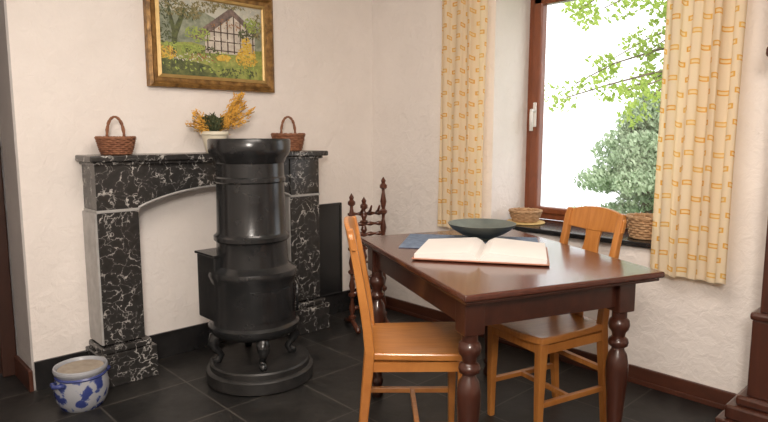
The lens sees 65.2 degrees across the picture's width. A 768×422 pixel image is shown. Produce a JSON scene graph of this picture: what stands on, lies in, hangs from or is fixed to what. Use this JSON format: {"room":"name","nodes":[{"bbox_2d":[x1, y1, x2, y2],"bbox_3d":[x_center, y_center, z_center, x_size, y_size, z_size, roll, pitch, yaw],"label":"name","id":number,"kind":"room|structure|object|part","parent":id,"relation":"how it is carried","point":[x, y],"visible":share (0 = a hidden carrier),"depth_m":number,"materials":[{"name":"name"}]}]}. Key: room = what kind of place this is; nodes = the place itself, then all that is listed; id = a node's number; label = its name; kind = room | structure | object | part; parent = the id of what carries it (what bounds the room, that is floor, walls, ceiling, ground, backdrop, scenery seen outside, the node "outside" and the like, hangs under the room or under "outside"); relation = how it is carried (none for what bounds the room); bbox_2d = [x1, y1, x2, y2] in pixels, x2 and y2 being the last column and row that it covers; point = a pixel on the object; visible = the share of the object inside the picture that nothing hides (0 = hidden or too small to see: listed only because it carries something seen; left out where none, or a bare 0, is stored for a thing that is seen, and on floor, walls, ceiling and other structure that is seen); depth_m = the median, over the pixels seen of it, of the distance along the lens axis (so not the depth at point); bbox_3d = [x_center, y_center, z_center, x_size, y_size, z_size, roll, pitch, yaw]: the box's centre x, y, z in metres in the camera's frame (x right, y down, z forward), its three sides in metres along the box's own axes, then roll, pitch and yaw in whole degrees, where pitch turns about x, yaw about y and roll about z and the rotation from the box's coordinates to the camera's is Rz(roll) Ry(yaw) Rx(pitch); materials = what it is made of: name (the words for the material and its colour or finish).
{"room":"dining room","nodes":[
{"label":"dining room","id":0,"kind":"room"},
{"bbox_2d":[0,0,372,384],"bbox_3d":[-1.527,-0.421,3.327,4.333,2.500,0.500,-7,10,-43],"label":"wall","id":1,"kind":"structure","parent":0,"point":[76,65],"depth_m":3.22,"materials":[{"name":"white paint"}]},
{"bbox_2d":[0,150,16,376],"bbox_3d":[-2.276,-0.121,2.778,0.862,2.042,0.117,-7,10,-43],"label":"frame","id":2,"kind":"object","parent":1,"relation":"attached to","point":[8,350],"visible":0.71,"depth_m":3.09,"materials":[{"name":"brown wood"}]},
{"bbox_2d":[0,0,35,390],"bbox_3d":[-1.817,-0.140,2.930,0.010,2.042,0.275,-7,10,-43],"label":"trim","id":3,"kind":"structure","parent":1,"relation":"attached to","point":[7,112],"depth_m":2.91,"materials":[{"name":"grey paint"}]},
{"bbox_2d":[14,355,33,391],"bbox_3d":[-1.823,0.821,3.036,0.019,0.108,0.290,-7,10,-43],"label":"baseboard","id":4,"kind":"structure","parent":1,"relation":"attached to","point":[23,372],"depth_m":3.00,"materials":[{"name":"brown wood"}]},
{"bbox_2d":[34,285,372,390],"bbox_3d":[-0.897,0.716,3.715,2.249,0.146,0.015,-7,10,-43],"label":"baseboard","id":5,"kind":"structure","parent":1,"relation":"attached to","point":[190,338],"depth_m":3.43,"materials":[{"name":"black stone"}]},
{"bbox_2d":[143,0,274,92],"bbox_3d":[-0.965,-0.974,3.409,0.775,0.558,0.051,-7,10,-43],"label":"framed painting","id":6,"kind":"object","parent":1,"relation":"attached to","point":[227,45],"visible":1,"depth_m":3.40,"materials":[{"name":"paint"}]},
{"bbox_2d":[0,308,722,421],"bbox_3d":[0.014,1.088,1.692,4.583,0.083,5.250,-7,10,-43],"label":"floor","id":7,"kind":"structure","parent":0,"point":[180,391],"depth_m":2.87,"materials":[{"name":"tile"}]},
{"bbox_2d":[49,356,110,412],"bbox_3d":[-1.405,0.808,2.790,0.233,0.196,0.240,-2,8,-17],"label":"stoneware crock","id":8,"kind":"object","parent":7,"relation":"on","point":[80,384],"visible":1,"depth_m":2.71,"materials":[{"name":"ceramic"}]},
{"bbox_3d":[-1.405,0.729,2.780,0.195,0.012,0.195,4,8,26],"label":"stone lid","id":9,"kind":"part","parent":8,"relation":"part of","materials":[{"name":"beige stone"}]},
{"bbox_2d":[75,150,329,387],"bbox_3d":[-0.948,0.242,3.456,1.429,1.152,0.228,-7,10,-43],"label":"marble fireplace surround","id":10,"kind":"object","parent":7,"relation":"on","point":[115,187],"visible":0.7,"depth_m":3.06,"materials":[{"name":"black stone"}]},
{"bbox_2d":[94,116,135,154],"bbox_3d":[-1.342,-0.379,3.000,0.194,0.192,0.194,-3,8,-23],"label":"wicker basket","id":11,"kind":"object","parent":10,"relation":"on","point":[107,145],"visible":1,"depth_m":2.95,"materials":[{"name":"brown wicker"}]},
{"bbox_3d":[-1.342,-0.416,2.995,0.097,0.119,0.021,-3,8,-23],"label":"handle","id":12,"kind":"part","parent":11,"relation":"part of","materials":[{"name":"wicker"}]},
{"bbox_3d":[-0.957,-0.291,3.395,1.375,0.017,0.208,-7,10,-43],"label":"shelf moulding","id":13,"kind":"part","parent":10,"relation":"part of","materials":[{"name":"black stone"}]},
{"bbox_2d":[75,150,327,162],"bbox_3d":[-0.945,-0.315,3.389,1.421,0.031,0.228,-7,10,-43],"label":"mantel shelf","id":14,"kind":"object","parent":10,"relation":"attached to","point":[194,157],"depth_m":3.10,"materials":[{"name":"black stone"}]},
{"bbox_2d":[185,91,255,152],"bbox_3d":[-0.925,-0.504,3.370,0.408,0.348,0.158,-7,10,-43],"label":"potted plant","id":15,"kind":"object","parent":10,"relation":"on","point":[211,126],"visible":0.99,"depth_m":3.33,"materials":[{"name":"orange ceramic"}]},
{"bbox_3d":[-0.949,-0.387,3.362,0.158,0.118,0.158,-7,10,-43],"label":"pot","id":16,"kind":"part","parent":15,"relation":"part of","materials":[{"name":"beige ceramic"}]},
{"bbox_2d":[271,116,305,150],"bbox_3d":[-0.591,-0.479,3.703,0.214,0.213,0.214,-2,7,-13],"label":"wicker basket","id":17,"kind":"object","parent":10,"relation":"on","point":[296,139],"visible":0.73,"depth_m":3.64,"materials":[{"name":"brown wicker"}]},
{"bbox_3d":[-0.591,-0.523,3.698,0.104,0.125,0.021,-2,7,-13],"label":"handle","id":18,"kind":"part","parent":17,"relation":"part of","materials":[{"name":"wicker"}]},
{"bbox_2d":[319,202,342,296],"bbox_3d":[-0.397,0.269,4.104,0.267,0.639,0.027,-7,10,-43],"label":"screen","id":19,"kind":"object","parent":10,"relation":"attached to","point":[330,214],"visible":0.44,"depth_m":4.12,"materials":[{"name":"black metal"}]},
{"bbox_2d":[194,138,312,395],"bbox_3d":[-0.647,0.250,3.072,0.547,1.232,0.547,-7,10,-43],"label":"stove","id":20,"kind":"object","parent":7,"relation":"on","point":[246,283],"visible":1,"depth_m":2.89,"materials":[{"name":"metal"}]},
{"bbox_3d":[-0.823,0.207,3.025,0.188,0.012,0.200,-7,10,-43],"label":"box lid","id":21,"kind":"part","parent":20,"relation":"part of","materials":[{"name":"black metal"}]},
{"bbox_3d":[-0.845,0.682,3.029,0.093,0.180,0.067,-3,8,-23],"label":"leg","id":22,"kind":"part","parent":20,"relation":"part of","materials":[{"name":"black metal"}]},
{"bbox_3d":[-0.592,0.694,2.930,0.067,0.180,0.093,-3,8,-23],"label":"leg","id":23,"kind":"part","parent":20,"relation":"part of","materials":[{"name":"black metal"}]},
{"bbox_3d":[-0.543,0.462,2.920,0.218,0.150,0.034,-6,9,-38],"label":"ash door","id":24,"kind":"part","parent":20,"relation":"part of","materials":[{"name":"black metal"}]},
{"bbox_3d":[-0.491,0.663,3.181,0.093,0.180,0.067,-3,8,-23],"label":"leg","id":25,"kind":"part","parent":20,"relation":"part of","materials":[{"name":"black metal"}]},
{"bbox_2d":[344,177,389,333],"bbox_3d":[-0.105,0.271,3.891,0.267,0.983,0.275,-3,8,-21],"label":"rack","id":26,"kind":"object","parent":7,"relation":"on","point":[383,186],"visible":0.42,"depth_m":3.87,"materials":[{"name":"brown wood"}]},
{"bbox_3d":[-0.206,0.301,3.855,0.050,0.833,0.049,-3,8,-21],"label":"post","id":27,"kind":"part","parent":26,"relation":"part of","materials":[{"name":"brown wood"}]},
{"bbox_3d":[-0.129,0.169,3.869,0.050,0.525,0.049,-3,8,-21],"label":"post","id":28,"kind":"part","parent":26,"relation":"part of","materials":[{"name":"brown wood"}]},
{"bbox_3d":[-0.004,0.242,3.927,0.050,0.933,0.049,-3,8,-21],"label":"post","id":29,"kind":"part","parent":26,"relation":"part of","materials":[{"name":"brown wood"}]},
{"bbox_2d":[344,216,461,421],"bbox_3d":[0.092,0.489,2.375,0.492,0.934,0.388,0,7,-1],"label":"dining chair","id":30,"kind":"object","parent":7,"relation":"on","point":[407,346],"visible":0.88,"depth_m":2.26,"materials":[{"name":"brown wood"}]},
{"bbox_3d":[-0.128,0.079,2.320,0.051,0.106,0.378,0,7,-1],"label":"crest rail","id":31,"kind":"part","parent":30,"relation":"part of","materials":[{"name":"brown wood"}]},
{"bbox_3d":[-0.084,0.518,2.208,0.101,0.919,0.037,0,7,-1],"label":"post","id":32,"kind":"part","parent":30,"relation":"part of","materials":[{"name":"brown wood"}]},
{"bbox_3d":[-0.089,0.476,2.538,0.101,0.919,0.037,0,7,-1],"label":"post","id":33,"kind":"part","parent":30,"relation":"part of","materials":[{"name":"brown wood"}]},
{"bbox_3d":[0.119,0.571,2.221,0.342,0.037,0.037,0,7,-1],"label":"seat rail","id":34,"kind":"part","parent":30,"relation":"part of","materials":[{"name":"brown wood"}]},
{"bbox_3d":[0.134,0.511,2.378,0.408,0.029,0.388,0,7,-1],"label":"seat","id":35,"kind":"part","parent":30,"relation":"part of","materials":[{"name":"brown wood"}]},
{"bbox_3d":[0.286,0.718,2.570,0.040,0.430,0.040,0,7,-1],"label":"leg","id":36,"kind":"part","parent":30,"relation":"part of","materials":[{"name":"brown wood"}]},
{"bbox_3d":[0.290,0.759,2.248,0.040,0.430,0.040,0,7,-1],"label":"leg","id":37,"kind":"part","parent":30,"relation":"part of","materials":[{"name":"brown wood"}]},
{"bbox_2d":[361,229,664,421],"bbox_3d":[0.440,0.550,2.545,0.824,0.768,1.188,-2,8,-19],"label":"dining table","id":38,"kind":"object","parent":7,"relation":"on","point":[477,296],"visible":0.87,"depth_m":2.11,"materials":[{"name":"brown wood"}]},
{"bbox_3d":[-0.031,0.584,2.864,0.078,0.621,0.078,-7,10,-43],"label":"leg","id":39,"kind":"part","parent":38,"relation":"part of","materials":[{"name":"brown wood"}]},
{"bbox_2d":[399,234,537,247],"bbox_3d":[0.390,0.141,2.699,0.600,0.003,0.358,1,7,11],"label":"mat","id":40,"kind":"object","parent":38,"relation":"on","point":[413,240],"visible":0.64,"depth_m":2.79,"materials":[{"name":"fabric"}]},
{"bbox_2d":[411,237,549,265],"bbox_3d":[0.399,0.154,2.428,0.517,0.038,0.358,2,7,13],"label":"open book","id":41,"kind":"object","parent":40,"relation":"on","point":[471,249],"visible":1,"depth_m":2.32,"materials":[{"name":"paper"}]},
{"bbox_2d":[448,218,515,241],"bbox_3d":[0.447,0.093,2.748,0.310,0.078,0.310,-7,10,-43],"label":"serving bowl","id":42,"kind":"object","parent":40,"relation":"on","point":[484,229],"visible":0.84,"depth_m":2.71,"materials":[{"name":"grey ceramic"}]},
{"bbox_3d":[0.277,0.697,1.972,0.078,0.621,0.078,-7,10,-43],"label":"leg","id":43,"kind":"part","parent":38,"relation":"part of","materials":[{"name":"brown wood"}]},
{"bbox_3d":[0.550,0.553,3.113,0.078,0.621,0.078,-7,10,-43],"label":"leg","id":44,"kind":"part","parent":38,"relation":"part of","materials":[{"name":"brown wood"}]},
{"bbox_3d":[0.440,0.199,2.500,0.797,0.013,1.162,-2,8,-19],"label":"moulding","id":45,"kind":"part","parent":38,"relation":"part of","materials":[{"name":"brown wood"}]},
{"bbox_3d":[0.858,0.666,2.221,0.078,0.621,0.078,-7,10,-43],"label":"leg","id":46,"kind":"part","parent":38,"relation":"part of","materials":[{"name":"brown wood"}]},
{"bbox_2d":[487,206,626,421],"bbox_3d":[0.739,0.459,2.612,0.516,0.934,0.361,-4,8,-28],"label":"dining chair","id":47,"kind":"object","parent":7,"relation":"on","point":[552,335],"visible":0.73,"depth_m":2.56,"materials":[{"name":"brown wood"}]},
{"bbox_3d":[0.485,0.705,2.676,0.040,0.430,0.040,-4,8,-28],"label":"leg","id":48,"kind":"part","parent":47,"relation":"part of","materials":[{"name":"brown wood"}]},
{"bbox_3d":[0.556,0.533,2.521,0.037,0.037,0.292,-4,8,-28],"label":"rail","id":49,"kind":"part","parent":47,"relation":"part of","materials":[{"name":"brown wood"}]},
{"bbox_3d":[0.627,0.738,2.414,0.040,0.430,0.040,-4,8,-28],"label":"leg","id":50,"kind":"part","parent":47,"relation":"part of","materials":[{"name":"brown wood"}]},
{"bbox_3d":[0.692,0.485,2.589,0.408,0.029,0.361,-4,8,-28],"label":"seat","id":51,"kind":"part","parent":47,"relation":"part of","materials":[{"name":"brown wood"}]},
{"bbox_3d":[0.826,0.440,2.824,0.124,0.919,0.037,-4,8,-28],"label":"post","id":52,"kind":"part","parent":47,"relation":"part of","materials":[{"name":"brown wood"}]},
{"bbox_3d":[0.776,0.539,2.475,0.342,0.037,0.037,-4,8,-30],"label":"seat rail","id":53,"kind":"part","parent":47,"relation":"part of","materials":[{"name":"brown wood"}]},
{"bbox_3d":[0.941,0.035,2.668,0.057,0.106,0.337,-4,8,-28],"label":"crest rail","id":54,"kind":"part","parent":47,"relation":"part of","materials":[{"name":"brown wood"}]},
{"bbox_3d":[0.965,0.472,2.570,0.124,0.919,0.037,-4,8,-28],"label":"post","id":55,"kind":"part","parent":47,"relation":"part of","materials":[{"name":"brown wood"}]},
{"bbox_2d":[715,47,767,421],"bbox_3d":[1.676,-0.125,2.248,0.333,2.183,0.571,-7,10,-43],"label":"grandfather clock","id":56,"kind":"object","parent":7,"relation":"on","point":[750,404],"visible":1,"depth_m":2.39,"materials":[{"name":"brown wood"}]},
{"bbox_3d":[1.697,0.779,2.373,0.288,0.042,0.475,-7,10,-43],"label":"plinth moulding","id":57,"kind":"part","parent":56,"relation":"part of","materials":[{"name":"brown wood"}]},
{"bbox_3d":[1.699,0.426,2.336,0.275,0.033,0.417,-7,10,-43],"label":"moulding","id":58,"kind":"part","parent":56,"relation":"part of","materials":[{"name":"brown wood"}]},
{"bbox_2d":[372,0,767,393],"bbox_3d":[1.613,-0.362,2.860,0.417,2.500,4.500,-7,10,-43],"label":"wall","id":59,"kind":"structure","parent":0,"point":[698,331],"depth_m":3.57,"materials":[{"name":"white paint"}]},
{"bbox_2d":[385,295,736,409],"bbox_3d":[1.458,0.854,2.855,0.025,0.088,4.484,-7,10,-43],"label":"baseboard","id":60,"kind":"structure","parent":59,"relation":"attached to","point":[683,388],"depth_m":3.00,"materials":[{"name":"brown wood"}]},
{"bbox_2d":[524,0,626,227],"bbox_3d":[1.264,-0.636,3.393,0.132,1.457,1.067,-7,10,-43],"label":"window","id":61,"kind":"structure","parent":59,"relation":"in","point":[543,216],"depth_m":3.72,"materials":[{"name":"brown wood"}]},
{"bbox_3d":[0.917,-0.564,3.711,0.049,0.137,0.028,-7,10,-43],"label":"handle","id":62,"kind":"part","parent":61,"relation":"part of","materials":[{"name":"white metal"}]},
{"bbox_3d":[0.917,-0.564,3.711,0.049,0.137,0.028,-7,10,-43],"label":"lever","id":63,"kind":"part","parent":61,"relation":"part of","materials":[{"name":"white metal"}]},
{"bbox_2d":[533,102,536,126],"bbox_3d":[0.936,-0.598,3.727,0.010,0.150,0.025,-7,10,-43],"label":"plate","id":64,"kind":"object","parent":61,"relation":"attached to","point":[534,104],"depth_m":3.72,"materials":[{"name":"white metal"}]},
{"bbox_3d":[1.279,-0.637,3.407,0.058,1.383,0.992,-7,10,-43],"label":"sash","id":65,"kind":"part","parent":61,"relation":"part of","materials":[{"name":"brown wood"}]},
{"bbox_2d":[513,219,650,248],"bbox_3d":[1.132,0.115,3.363,0.379,0.027,1.063,-7,10,-43],"label":"sill","id":66,"kind":"structure","parent":59,"relation":"attached to","point":[550,227],"depth_m":3.29,"materials":[{"name":"black stone"}]},
{"bbox_2d":[507,219,544,224],"bbox_3d":[0.848,0.065,3.607,0.233,0.009,0.233,-7,10,-43],"label":"coaster","id":67,"kind":"object","parent":66,"relation":"on","point":[540,222],"visible":0.41,"depth_m":3.52,"materials":[{"name":"beige wood"}]},
{"bbox_2d":[508,207,542,222],"bbox_3d":[0.848,0.024,3.601,0.202,0.070,0.202,-7,10,-43],"label":"wicker basket","id":68,"kind":"object","parent":67,"relation":"on","point":[526,215],"visible":1,"depth_m":3.54,"materials":[{"name":"brown wicker"}]},
{"bbox_2d":[626,212,652,240],"bbox_3d":[1.340,0.078,3.060,0.208,0.119,0.208,-7,10,-43],"label":"wicker basket","id":69,"kind":"object","parent":66,"relation":"on","point":[639,225],"visible":0.59,"depth_m":3.00,"materials":[{"name":"brown wicker"}]},
{"bbox_3d":[0.940,-1.521,3.053,0.096,0.027,2.083,-7,10,-43],"label":"curtain rod","id":70,"kind":"object","parent":59,"relation":"attached to","visible":0},
{"bbox_2d":[437,0,487,228],"bbox_3d":[0.461,-0.712,3.612,0.067,1.676,0.360,-6,9,-40],"label":"window curtain","id":71,"kind":"object","parent":70,"relation":"hanging from","point":[464,22],"visible":0.92,"depth_m":3.62,"materials":[{"name":"beige fabric"}]},
{"bbox_2d":[650,0,747,284],"bbox_3d":[1.381,-0.553,2.639,0.067,1.747,0.339,-6,9,-40],"label":"window curtain","id":72,"kind":"object","parent":70,"relation":"hanging from","point":[704,42],"visible":1,"depth_m":2.66,"materials":[{"name":"beige fabric"}]},
{"label":"outside","id":73,"kind":"structure","parent":0,"visible":0},
{"bbox_3d":[6.312,3.012,14.355,21.000,0.250,28.333,-7,10,-43],"label":"lawn","id":74,"kind":"structure","parent":73,"visible":0},
{"bbox_2d":[544,0,666,128],"bbox_3d":[2.864,0.366,6.052,2.920,7.086,3.118,-7,10,-43],"label":"leafy tree","id":75,"kind":"object","parent":74,"relation":"on","point":[651,53],"visible":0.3,"depth_m":6.36,"materials":[{"name":"green plant"}]},
{"bbox_2d":[570,91,660,228],"bbox_3d":[6.018,0.160,13.428,4.557,5.642,4.680,7,10,43],"label":"bush","id":76,"kind":"object","parent":74,"relation":"on","point":[633,161],"visible":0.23,"depth_m":12.91,"materials":[{"name":"green plant"}]}
]}

